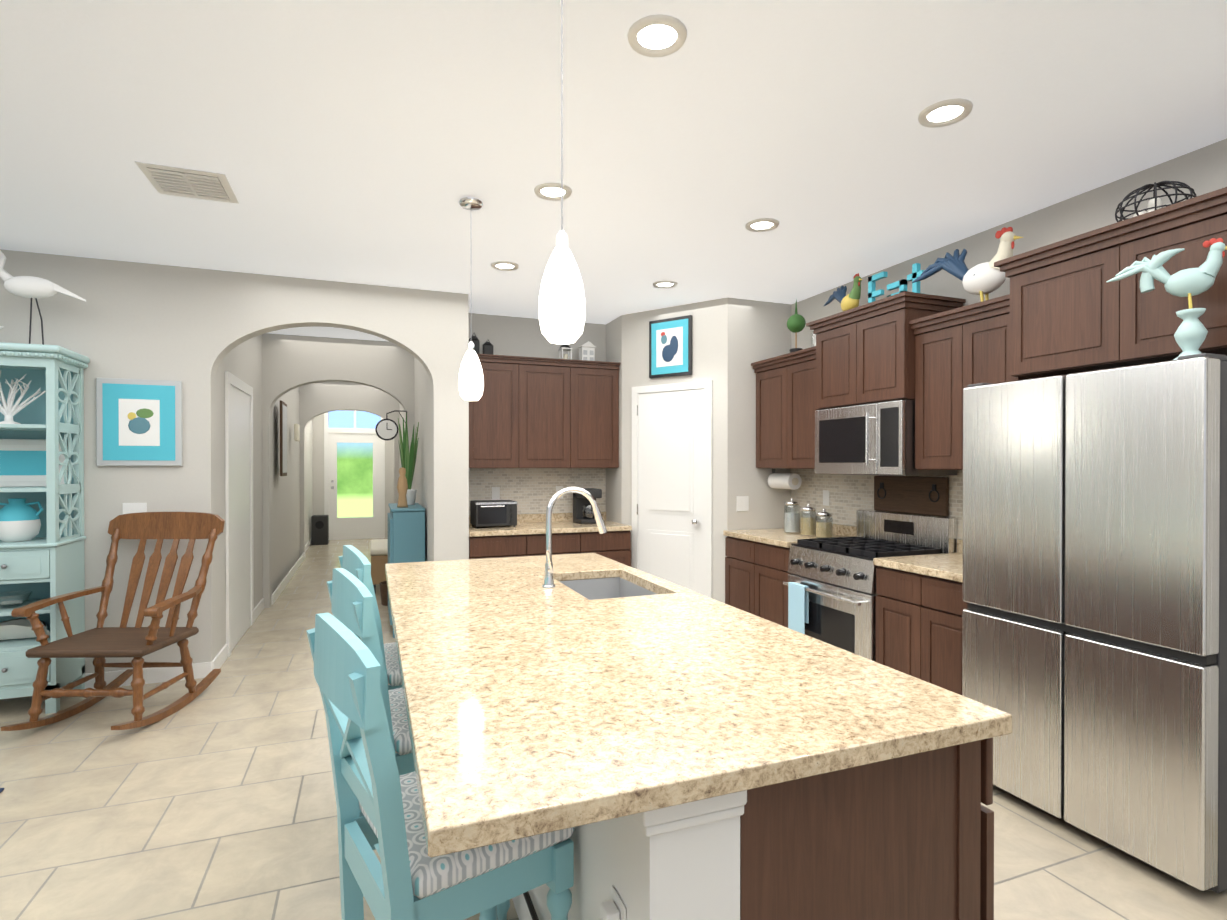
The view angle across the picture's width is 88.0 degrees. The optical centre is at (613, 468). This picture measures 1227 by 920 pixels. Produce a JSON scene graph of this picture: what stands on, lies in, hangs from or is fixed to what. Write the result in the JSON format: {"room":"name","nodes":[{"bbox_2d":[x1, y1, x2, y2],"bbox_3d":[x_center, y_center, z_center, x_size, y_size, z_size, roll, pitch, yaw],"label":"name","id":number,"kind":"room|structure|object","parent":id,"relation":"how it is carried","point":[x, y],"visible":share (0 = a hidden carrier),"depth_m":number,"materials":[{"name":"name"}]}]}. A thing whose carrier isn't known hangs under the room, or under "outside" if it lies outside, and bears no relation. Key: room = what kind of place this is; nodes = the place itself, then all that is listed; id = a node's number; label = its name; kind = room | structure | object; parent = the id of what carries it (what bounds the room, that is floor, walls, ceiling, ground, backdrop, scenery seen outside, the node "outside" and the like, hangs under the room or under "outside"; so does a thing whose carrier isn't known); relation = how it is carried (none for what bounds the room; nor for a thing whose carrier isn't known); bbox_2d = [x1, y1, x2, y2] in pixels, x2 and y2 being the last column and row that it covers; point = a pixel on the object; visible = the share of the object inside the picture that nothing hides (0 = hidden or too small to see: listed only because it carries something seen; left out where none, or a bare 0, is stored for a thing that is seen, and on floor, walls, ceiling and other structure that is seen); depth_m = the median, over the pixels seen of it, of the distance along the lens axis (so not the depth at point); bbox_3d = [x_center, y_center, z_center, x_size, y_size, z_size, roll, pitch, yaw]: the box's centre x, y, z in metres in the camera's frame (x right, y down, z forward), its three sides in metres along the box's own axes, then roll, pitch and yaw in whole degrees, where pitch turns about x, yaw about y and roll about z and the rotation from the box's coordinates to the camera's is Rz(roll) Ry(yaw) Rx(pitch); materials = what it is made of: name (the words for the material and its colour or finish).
{"room":"kitchen","nodes":[
{"label":"kitchen","id":0,"kind":"room"},
{"bbox_2d":[0,538,1226,919],"bbox_3d":[-2.335,1.449,4.535,8.000,0.100,16.700,0,0,-21],"label":"floor","id":1,"kind":"structure","parent":0,"point":[214,798],"depth_m":2.55,"materials":[{"name":"tile"}]},
{"bbox_2d":[0,342,89,713],"bbox_3d":[-3.693,0.348,3.657,0.970,2.110,0.439,0,0,-21],"label":"hutch","id":2,"kind":"object","parent":1,"relation":"on","point":[47,561],"visible":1,"depth_m":3.75,"materials":[{"name":"teal paint"}]},
{"bbox_2d":[0,618,35,639],"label":"decor","id":3,"kind":"object","parent":2,"relation":"on","point":[19,628],"depth_m":3.71,"materials":[{"name":"white ceramic"}]},
{"bbox_2d":[0,374,45,423],"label":"decor","id":4,"kind":"object","parent":2,"relation":"on","point":[8,410],"depth_m":3.73,"materials":[{"name":"white metal"}]},
{"bbox_2d":[0,439,45,541],"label":"decor","id":5,"kind":"object","parent":2,"relation":"on","point":[22,462],"depth_m":3.83,"materials":[{"name":"teal ceramic"}]},
{"bbox_2d":[0,250,85,374],"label":"decor","id":6,"kind":"object","parent":2,"relation":"on","point":[31,287],"depth_m":3.71,"materials":[{"name":"white ceramic"}]},
{"bbox_2d":[1,512,224,730],"bbox_3d":[-2.820,0.840,3.657,0.762,1.127,0.860,0,0,-1],"label":"rocking chair","id":7,"kind":"object","parent":1,"relation":"on","point":[99,643],"visible":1,"depth_m":3.77,"materials":[{"name":"brown wood"}]},
{"bbox_2d":[311,515,328,544],"bbox_3d":[-5.296,1.101,11.466,0.270,0.520,0.272,0,0,-21],"label":"speaker box","id":8,"kind":"object","parent":1,"relation":"on","point":[319,529],"visible":1,"depth_m":11.35,"materials":[{"name":"grey"}]},
{"bbox_2d":[338,545,401,689],"bbox_3d":[-0.835,0.855,2.584,0.478,1.112,0.430,0,0,-32],"label":"stool","id":9,"kind":"object","parent":1,"relation":"on","point":[354,561],"visible":0.04,"depth_m":2.36,"materials":[{"name":"teal paint"}]},
{"bbox_2d":[370,539,387,593],"bbox_3d":[-2.699,1.133,7.527,0.350,0.500,0.970,0,0,-21],"label":"bench","id":10,"kind":"object","parent":1,"relation":"on","point":[379,553],"visible":0.38,"depth_m":7.06,"materials":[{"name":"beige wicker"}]},
{"bbox_2d":[379,581,387,605],"bbox_3d":[-2.271,1.278,6.541,0.260,0.220,0.253,0,0,-21],"label":"basket","id":11,"kind":"object","parent":1,"relation":"on","point":[384,592],"visible":0.27,"depth_m":6.44,"materials":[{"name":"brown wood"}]},
{"bbox_2d":[388,503,424,637],"bbox_3d":[-1.851,0.860,5.650,0.278,1.065,0.824,0,0,-21],"label":"base cabinet","id":12,"kind":"object","parent":1,"relation":"on","point":[406,534],"visible":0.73,"depth_m":5.28,"materials":[{"name":"teal wood"}]},
{"bbox_2d":[397,467,407,506],"bbox_3d":[-1.803,0.157,5.429,0.090,0.340,0.090,0,0,-21],"label":"statue","id":13,"kind":"object","parent":12,"relation":"on","point":[402,486],"visible":1,"depth_m":5.40,"materials":[{"name":"beige wood"}]},
{"bbox_2d":[398,413,418,504],"bbox_3d":[-1.859,-0.095,5.765,0.185,0.840,0.196,0,0,-21],"label":"plant","id":14,"kind":"object","parent":12,"relation":"on","point":[408,459],"visible":0.75,"depth_m":5.74,"materials":[{"name":"green plant"}]},
{"bbox_2d":[327,568,509,919],"bbox_3d":[-0.623,0.858,2.021,0.478,1.112,0.430,0,0,-34],"label":"stool","id":15,"kind":"object","parent":1,"relation":"on","point":[351,597],"visible":0.08,"depth_m":1.80,"materials":[{"name":"teal paint"}]},
{"bbox_2d":[307,613,573,919],"bbox_3d":[-0.393,0.862,1.423,0.478,1.112,0.430,0,0,-36],"label":"stool","id":16,"kind":"object","parent":1,"relation":"on","point":[407,878],"visible":0.71,"depth_m":1.27,"materials":[{"name":"teal paint"}]},
{"bbox_2d":[469,354,631,566],"bbox_3d":[-0.587,0.232,5.400,1.345,2.325,0.640,0,0,-21],"label":"kitchen cabinets","id":17,"kind":"object","parent":1,"relation":"on","point":[531,412],"visible":0.58,"depth_m":5.33,"materials":[{"name":"brown wood"}]},
{"bbox_2d":[469,333,492,354],"bbox_3d":[-1.120,-1.042,5.374,0.220,0.216,0.099,0,0,-30],"label":"lantern","id":18,"kind":"object","parent":17,"relation":"on","point":[487,347],"visible":0.71,"depth_m":5.36,"materials":[{"name":"grey metal"}]},
{"bbox_2d":[470,500,516,527],"bbox_3d":[-0.993,0.373,5.275,0.340,0.210,0.311,0,0,-21],"label":"toaster oven","id":19,"kind":"object","parent":17,"relation":"on","point":[484,513],"visible":0.94,"depth_m":5.16,"materials":[{"name":"grey metal"}]},
{"bbox_2d":[558,344,572,359],"bbox_3d":[-0.426,-1.024,5.631,0.120,0.177,0.120,0,0,-21],"label":"lantern","id":20,"kind":"object","parent":17,"relation":"on","point":[565,347],"visible":0.62,"depth_m":5.61,"materials":[{"name":"white"}]},
{"bbox_2d":[578,341,596,360],"bbox_3d":[-0.239,-1.036,5.702,0.150,0.200,0.110,0,0,-21],"label":"birdhouse","id":21,"kind":"object","parent":17,"relation":"on","point":[587,351],"visible":0.79,"depth_m":5.66,"materials":[{"name":"white wood"}]},
{"bbox_2d":[573,488,601,523],"bbox_3d":[-0.232,0.326,5.621,0.190,0.300,0.250,0,0,-21],"label":"coffee maker","id":22,"kind":"object","parent":17,"relation":"on","point":[583,513],"visible":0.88,"depth_m":5.60,"materials":[{"name":"grey"}]},
{"bbox_2d":[724,535,746,611],"bbox_3d":[1.247,0.959,4.873,0.621,0.875,0.465,0,0,-21],"label":"base cabinet","id":23,"kind":"object","parent":1,"relation":"on","point":[735,549],"depth_m":4.82,"materials":[{"name":"brown wood"}]},
{"bbox_2d":[512,573,993,919],"bbox_3d":[-0.042,0.973,2.339,0.881,0.876,2.500,0,0,-21],"label":"kitchen island","id":24,"kind":"object","parent":1,"relation":"on","point":[913,839],"depth_m":1.22,"materials":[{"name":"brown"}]},
{"bbox_2d":[385,553,1011,857],"bbox_3d":[-0.184,0.515,2.293,1.150,0.040,2.580,0,0,-21],"label":"island countertop","id":25,"kind":"structure","parent":24,"relation":"on","point":[532,709],"depth_m":1.36,"materials":[{"name":"beige stone"}]},
{"bbox_2d":[542,487,606,587],"bbox_3d":[-0.157,0.284,2.684,0.288,0.417,0.083,0,0,-21],"label":"faucet","id":26,"kind":"object","parent":25,"relation":"on","point":[549,571],"visible":1,"depth_m":2.65,"materials":[{"name":"silver metal"}]},
{"bbox_2d":[747,539,790,627],"bbox_3d":[1.373,0.961,4.546,0.621,0.875,0.464,0,0,-21],"label":"base cabinet","id":27,"kind":"object","parent":1,"relation":"on","point":[767,566],"depth_m":4.44,"materials":[{"name":"brown wood"}]},
{"bbox_2d":[723,527,854,546],"bbox_3d":[1.301,0.502,4.704,0.640,0.039,0.815,0,0,-21],"label":"countertop","id":28,"kind":"structure","parent":27,"relation":"on","point":[777,537],"depth_m":4.61,"materials":[{"name":"beige stone"}]},
{"bbox_2d":[784,498,795,533],"bbox_3d":[1.342,0.350,4.775,0.118,0.260,0.118,0,0,-33],"label":"canister","id":29,"kind":"object","parent":28,"relation":"on","point":[789,517],"depth_m":4.74,"materials":[{"name":"clear glass"}]},
{"bbox_2d":[794,502,809,535],"bbox_3d":[1.410,0.366,4.598,0.118,0.230,0.118,0,0,-33],"label":"canister","id":30,"kind":"object","parent":28,"relation":"on","point":[804,524],"depth_m":4.59,"materials":[{"name":"clear glass"}]},
{"bbox_2d":[809,507,832,537],"bbox_3d":[1.471,0.379,4.439,0.118,0.205,0.118,0,0,-33],"label":"canister","id":31,"kind":"object","parent":28,"relation":"on","point":[810,525],"depth_m":4.41,"materials":[{"name":"clear glass"}]},
{"bbox_2d":[783,510,956,661],"bbox_3d":[1.553,0.844,3.954,0.709,1.115,0.752,0,0,-21],"label":"range","id":32,"kind":"object","parent":1,"relation":"on","point":[831,585],"visible":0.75,"depth_m":3.83,"materials":[{"name":"silver metal"}]},
{"bbox_2d":[874,476,948,516],"bbox_3d":[1.872,0.165,4.035,0.036,0.235,0.580,0,0,-21],"label":"cutting board","id":33,"kind":"object","parent":32,"relation":"on","point":[917,495],"visible":1,"depth_m":3.99,"materials":[{"name":"brown wood"}]},
{"bbox_2d":[876,567,906,673],"bbox_3d":[1.798,0.967,3.440,0.621,0.875,0.365,0,0,-21],"label":"base cabinet","id":34,"kind":"object","parent":1,"relation":"on","point":[891,586],"depth_m":3.39,"materials":[{"name":"brown wood"}]},
{"bbox_2d":[907,571,967,694],"bbox_3d":[1.888,0.968,3.206,0.621,0.875,0.364,0,0,-21],"label":"base cabinet","id":35,"kind":"object","parent":1,"relation":"on","point":[935,607],"depth_m":3.13,"materials":[{"name":"brown wood"}]},
{"bbox_2d":[873,551,962,582],"bbox_3d":[1.834,0.509,3.318,0.640,0.039,0.615,0,0,-21],"label":"countertop","id":36,"kind":"structure","parent":35,"relation":"on","point":[943,565],"depth_m":3.30,"materials":[{"name":"beige stone"}]},
{"bbox_2d":[962,353,1226,892],"bbox_3d":[2.071,0.516,2.587,0.721,1.787,0.900,0,0,-21],"label":"fridge","id":37,"kind":"object","parent":1,"relation":"on","point":[1094,626],"visible":0.96,"depth_m":2.30,"materials":[{"name":"grey metal"}]},
{"bbox_2d":[1106,238,1226,359],"bbox_3d":[1.983,-0.584,2.273,0.185,0.432,0.299,0,0,-21],"label":"figurine","id":38,"kind":"object","parent":37,"relation":"on","point":[1190,334],"visible":1,"depth_m":2.23,"materials":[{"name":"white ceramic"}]},
{"bbox_2d":[0,138,1226,673],"bbox_3d":[-2.367,0.029,4.472,7.900,2.740,16.620,0,0,-21],"label":"wall","id":39,"kind":"structure","parent":0,"point":[198,332],"depth_m":4.73,"materials":[{"name":"paint"}]},
{"bbox_2d":[123,503,146,513],"bbox_3d":[-3.105,0.281,4.120,0.130,0.120,0.009,0,0,-21],"label":"electrical outlet plate","id":40,"kind":"object","parent":39,"relation":"attached to","point":[128,508],"depth_m":4.12,"materials":[{"name":"white plastic"}]},
{"bbox_2d":[96,378,182,465],"bbox_3d":[-3.067,-0.299,4.116,0.460,0.560,0.036,0,0,-21],"label":"framed picture","id":41,"kind":"object","parent":39,"relation":"attached to","point":[139,422],"visible":1,"depth_m":4.10,"materials":[{"name":"grey"}]},
{"bbox_2d":[85,659,215,688],"bbox_3d":[-4.306,1.353,3.662,3.454,0.100,0.014,0,0,-21],"label":"baseboard","id":42,"kind":"structure","parent":39,"relation":"attached to","point":[165,674],"depth_m":4.17,"materials":[{"name":"white"}]},
{"bbox_2d":[213,644,227,668],"bbox_3d":[-2.786,1.349,4.500,0.014,0.100,0.440,0,0,-21],"label":"baseboard","id":43,"kind":"structure","parent":39,"relation":"attached to","point":[221,657],"depth_m":4.52,"materials":[{"name":"white wood"}]},
{"bbox_2d":[225,371,253,656],"bbox_3d":[-3.054,0.335,5.206,0.020,2.120,1.080,0,0,-21],"label":"door frame","id":44,"kind":"structure","parent":39,"relation":"attached to","point":[239,506],"depth_m":5.13,"materials":[{"name":"white wood"}]},
{"bbox_2d":[254,598,263,620],"bbox_3d":[-3.373,1.341,6.026,0.014,0.100,0.670,0,0,-21],"label":"baseboard","id":45,"kind":"structure","parent":39,"relation":"attached to","point":[258,609],"depth_m":6.04,"materials":[{"name":"white wood"}]},
{"bbox_2d":[280,400,286,475],"bbox_3d":[-3.796,-0.341,7.311,0.028,0.850,0.450,0,0,-21],"label":"sign","id":46,"kind":"object","parent":39,"relation":"attached to","point":[283,438],"visible":1,"depth_m":7.19,"materials":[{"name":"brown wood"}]},
{"bbox_2d":[272,551,305,603],"bbox_3d":[-4.119,1.329,8.134,0.014,0.100,3.500,0,0,-21],"label":"baseboard","id":47,"kind":"structure","parent":39,"relation":"attached to","point":[282,585],"depth_m":7.64,"materials":[{"name":"white wood"}]},
{"bbox_2d":[294,424,299,440],"bbox_3d":[-4.271,-0.488,8.575,0.050,0.230,0.250,0,0,-21],"label":"wall decor","id":48,"kind":"object","parent":39,"relation":"attached to","point":[296,432],"visible":1,"depth_m":8.46,"materials":[{"name":"beige"}]},
{"bbox_2d":[305,538,310,550],"bbox_3d":[-5.261,1.314,10.936,0.014,0.100,2.250,0,0,-21],"label":"baseboard","id":49,"kind":"structure","parent":39,"relation":"attached to","point":[308,543],"depth_m":10.90,"materials":[{"name":"white"}]},
{"bbox_2d":[324,411,384,539],"bbox_3d":[-4.989,0.047,12.265,1.080,2.620,0.110,0,0,-21],"label":"door frame","id":50,"kind":"structure","parent":39,"relation":"attached to","point":[343,528],"depth_m":12.25,"materials":[{"name":"white wood"}]},
{"bbox_2d":[375,410,406,440],"bbox_3d":[-2.347,-0.459,6.713,0.318,0.321,0.066,0,0,-21],"label":"clock","id":51,"kind":"object","parent":39,"relation":"attached to","point":[386,429],"visible":0.92,"depth_m":6.67,"materials":[{"name":"grey metal"}]},
{"bbox_2d":[492,487,499,499],"bbox_3d":[-1.032,0.216,5.568,0.070,0.115,0.005,0,0,-21],"label":"electrical outlet plate","id":52,"kind":"object","parent":39,"relation":"attached to","point":[495,490],"depth_m":5.57,"materials":[{"name":"white plastic"}]},
{"bbox_2d":[469,468,605,514],"bbox_3d":[-0.703,0.197,5.700,1.345,0.406,0.003,0,0,-21],"label":"backsplash","id":53,"kind":"structure","parent":39,"relation":"attached to","point":[530,490],"depth_m":5.70,"materials":[{"name":"tile"}]},
{"bbox_2d":[556,486,562,498],"bbox_3d":[-0.490,0.214,5.776,0.070,0.115,0.005,0,0,-21],"label":"electrical outlet plate","id":54,"kind":"object","parent":39,"relation":"attached to","point":[558,488],"depth_m":5.77,"materials":[{"name":"white plastic"}]},
{"bbox_2d":[649,315,691,378],"bbox_3d":[0.469,-1.005,5.262,0.400,0.480,0.033,0,0,35],"label":"framed picture","id":55,"kind":"object","parent":39,"relation":"attached to","point":[670,347],"visible":1,"depth_m":5.24,"materials":[{"name":"black"}]},
{"bbox_2d":[632,380,712,597],"bbox_3d":[0.452,0.345,5.245,0.760,2.100,0.091,0,0,35],"label":"pantry door","id":56,"kind":"structure","parent":39,"relation":"in","point":[672,486],"depth_m":5.24,"materials":[{"name":"white wood"}]},
{"bbox_2d":[737,496,748,510],"bbox_3d":[1.023,0.276,5.031,0.110,0.120,0.009,0,0,-21],"label":"electrical outlet plate","id":57,"kind":"object","parent":39,"relation":"attached to","point":[742,503],"depth_m":5.03,"materials":[{"name":"white plastic"}]},
{"bbox_2d":[755,363,778,467],"bbox_3d":[1.377,-0.399,4.916,0.341,0.790,0.465,0,0,-21],"label":"upper cabinet","id":58,"kind":"object","parent":39,"relation":"attached to","point":[767,376],"depth_m":4.92,"materials":[{"name":"brown wood"}]},
{"bbox_2d":[768,469,801,489],"bbox_3d":[1.341,0.078,4.997,0.122,0.160,0.288,0,0,-21],"label":"paper towel holder","id":59,"kind":"object","parent":58,"relation":"attached to","point":[785,481],"visible":0.94,"depth_m":4.92,"materials":[{"name":"white paper"}]},
{"bbox_2d":[779,355,814,468],"bbox_3d":[1.503,-0.397,4.589,0.341,0.790,0.464,0,0,-21],"label":"upper cabinet","id":60,"kind":"object","parent":39,"relation":"attached to","point":[796,417],"depth_m":4.59,"materials":[{"name":"brown wood"}]},
{"bbox_2d":[787,300,805,352],"bbox_3d":[1.395,-1.075,4.852,0.134,0.470,0.138,0,0,-21],"label":"topiary","id":61,"kind":"object","parent":60,"relation":"on","point":[796,322],"visible":0.9,"depth_m":4.81,"materials":[{"name":"green plant"}]},
{"bbox_2d":[823,490,828,505],"bbox_3d":[1.605,0.220,4.795,0.006,0.115,0.070,0,0,-21],"label":"electrical outlet plate","id":62,"kind":"object","parent":39,"relation":"attached to","point":[825,492],"depth_m":4.79,"materials":[{"name":"white plastic"}]},
{"bbox_2d":[811,319,846,410],"bbox_3d":[1.634,-0.670,4.150,0.411,0.540,0.437,0,0,-21],"label":"upper cabinet","id":63,"kind":"object","parent":39,"relation":"attached to","point":[829,355],"depth_m":4.15,"materials":[{"name":"brown wood"}]},
{"bbox_2d":[824,273,862,310],"bbox_3d":[1.562,-1.139,4.335,0.100,0.303,0.432,0,0,-21],"label":"rooster","id":64,"kind":"object","parent":63,"relation":"on","point":[845,301],"visible":0.77,"depth_m":4.22,"materials":[{"name":"ceramic"}]},
{"bbox_2d":[791,469,962,539],"bbox_3d":[1.850,0.252,4.172,0.003,0.498,2.200,0,0,-21],"label":"backsplash","id":65,"kind":"structure","parent":39,"relation":"attached to","point":[850,496],"depth_m":4.61,"materials":[{"name":"tile"}]},
{"bbox_2d":[799,519,962,550],"bbox_3d":[1.840,0.448,4.169,0.016,0.075,2.200,0,0,-21],"label":"backsplash","id":66,"kind":"structure","parent":39,"relation":"attached to","point":[837,529],"depth_m":4.57,"materials":[{"name":"beige tile"}]},
{"bbox_2d":[847,299,962,405],"bbox_3d":[1.750,-0.668,3.848,0.411,0.540,0.437,0,0,-21],"label":"upper cabinet","id":67,"kind":"object","parent":39,"relation":"attached to","point":[880,340],"depth_m":3.70,"materials":[{"name":"brown wood"}]},
{"bbox_2d":[815,399,956,475],"bbox_3d":[1.659,-0.178,3.989,0.467,0.430,0.752,0,0,-21],"label":"microwave","id":68,"kind":"object","parent":67,"relation":"attached to","point":[877,438],"visible":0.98,"depth_m":3.78,"materials":[{"name":"silver metal"}]},
{"bbox_2d":[868,263,923,302],"bbox_3d":[1.719,-1.105,3.869,0.030,0.240,0.426,0,0,-21],"label":"eat sign","id":69,"kind":"object","parent":67,"relation":"on","point":[901,285],"visible":0.48,"depth_m":3.86,"materials":[{"name":"teal"}]},
{"bbox_2d":[915,319,946,469],"bbox_3d":[1.928,-0.391,3.483,0.341,0.790,0.365,0,0,-21],"label":"upper cabinet","id":70,"kind":"object","parent":39,"relation":"attached to","point":[930,338],"depth_m":3.49,"materials":[{"name":"brown wood"}]},
{"bbox_2d":[947,303,1025,469],"bbox_3d":[2.018,-0.390,3.249,0.341,0.790,0.364,0,0,-21],"label":"upper cabinet","id":71,"kind":"object","parent":39,"relation":"attached to","point":[974,339],"depth_m":3.28,"materials":[{"name":"brown wood"}]},
{"bbox_2d":[1003,239,1114,378],"bbox_3d":[2.147,-0.682,2.815,0.411,0.500,0.527,0,0,-21],"label":"upper cabinet","id":72,"kind":"object","parent":39,"relation":"attached to","point":[1063,307],"depth_m":2.80,"materials":[{"name":"brown wood"}]},
{"bbox_2d":[1099,199,1226,367],"bbox_3d":[2.296,-0.680,2.429,0.411,0.500,0.527,0,0,-21],"label":"upper cabinet","id":73,"kind":"object","parent":39,"relation":"attached to","point":[1136,327],"depth_m":2.43,"materials":[{"name":"brown wood"}]},
{"bbox_2d":[1115,181,1196,221],"bbox_3d":[2.209,-1.068,2.594,0.257,0.187,0.257,0,0,-21],"label":"basket","id":74,"kind":"object","parent":73,"relation":"on","point":[1154,202],"visible":0.46,"depth_m":2.57,"materials":[{"name":"grey metal"}]},
{"bbox_2d":[0,0,1226,340],"bbox_3d":[-2.335,-1.391,4.519,8.000,0.100,16.700,0,0,-21],"label":"ceiling","id":75,"kind":"structure","parent":0,"point":[370,142],"depth_m":2.50,"materials":[{"name":"white paint"}]},
{"bbox_2d":[135,161,238,203],"bbox_3d":[-1.973,-1.325,2.966,0.340,0.014,0.340,0,0,-21],"label":"ceiling vent","id":76,"kind":"object","parent":75,"relation":"in","point":[181,182],"visible":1,"depth_m":2.94,"materials":[{"name":"white metal"}]},
{"bbox_2d":[458,196,483,400],"bbox_3d":[-0.710,-0.836,3.166,0.124,0.994,0.124,0,0,-21],"label":"pendant light","id":77,"kind":"object","parent":75,"relation":"hanging from","point":[471,383],"visible":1,"depth_m":3.13,"materials":[{"name":"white glass"}]},
{"bbox_2d":[491,261,518,270],"bbox_3d":[-0.715,-1.333,4.179,0.182,0.011,0.182,0,0,-30],"label":"recessed light","id":78,"kind":"object","parent":75,"relation":"in","point":[498,265],"depth_m":4.17,"materials":[{"name":"white"}]},
{"bbox_2d":[534,182,571,200],"bbox_3d":[-0.290,-1.327,3.046,0.182,0.011,0.182,0,0,-30],"label":"recessed light","id":79,"kind":"object","parent":75,"relation":"in","point":[551,191],"depth_m":3.04,"materials":[{"name":"white"}]},
{"bbox_2d":[538,0,585,343],"bbox_3d":[-0.136,-0.828,1.672,0.124,0.994,0.124,0,0,-21],"label":"pendant light","id":80,"kind":"object","parent":75,"relation":"hanging from","point":[562,314],"visible":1,"depth_m":1.63,"materials":[{"name":"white glass"}]},
{"bbox_2d":[627,14,686,56],"bbox_3d":[0.134,-1.321,1.944,0.182,0.011,0.182,0,0,-30],"label":"recessed light","id":81,"kind":"object","parent":75,"relation":"in","point":[659,35],"depth_m":1.94,"materials":[{"name":"white"}]},
{"bbox_2d":[653,280,677,288],"bbox_3d":[0.374,-1.335,4.608,0.182,0.011,0.182,0,0,-30],"label":"recessed light","id":82,"kind":"object","parent":75,"relation":"in","point":[664,284],"depth_m":4.61,"materials":[{"name":"white"}]},
{"bbox_2d":[745,218,778,231],"bbox_3d":[0.812,-1.329,3.469,0.182,0.011,0.182,0,0,-30],"label":"recessed light","id":83,"kind":"object","parent":75,"relation":"in","point":[761,224],"depth_m":3.46,"materials":[{"name":"white"}]},
{"bbox_2d":[918,98,972,127],"bbox_3d":[1.235,-1.323,2.368,0.182,0.011,0.182,0,0,-30],"label":"recessed light","id":84,"kind":"object","parent":75,"relation":"in","point":[947,112],"depth_m":2.36,"materials":[{"name":"white"}]},
{"bbox_2d":[912,227,1022,301],"bbox_3d":[1.892,-1.034,3.412,0.177,0.404,0.562,0,0,-21],"label":"rooster","id":85,"kind":"object","parent":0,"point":[985,278],"visible":0.85,"depth_m":3.31,"materials":[{"name":"white paint"},{"name":"blue paint"},{"name":"red paint"}]},
{"label":"outside","id":86,"kind":"structure","parent":0,"visible":0},
{"bbox_2d":[329,410,380,517],"bbox_3d":[-5.318,-0.199,13.397,5.000,3.300,0.001,0,0,-21],"label":"window","id":87,"kind":"structure","parent":86,"point":[354,479],"depth_m":13.35,"materials":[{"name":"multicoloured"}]}
]}

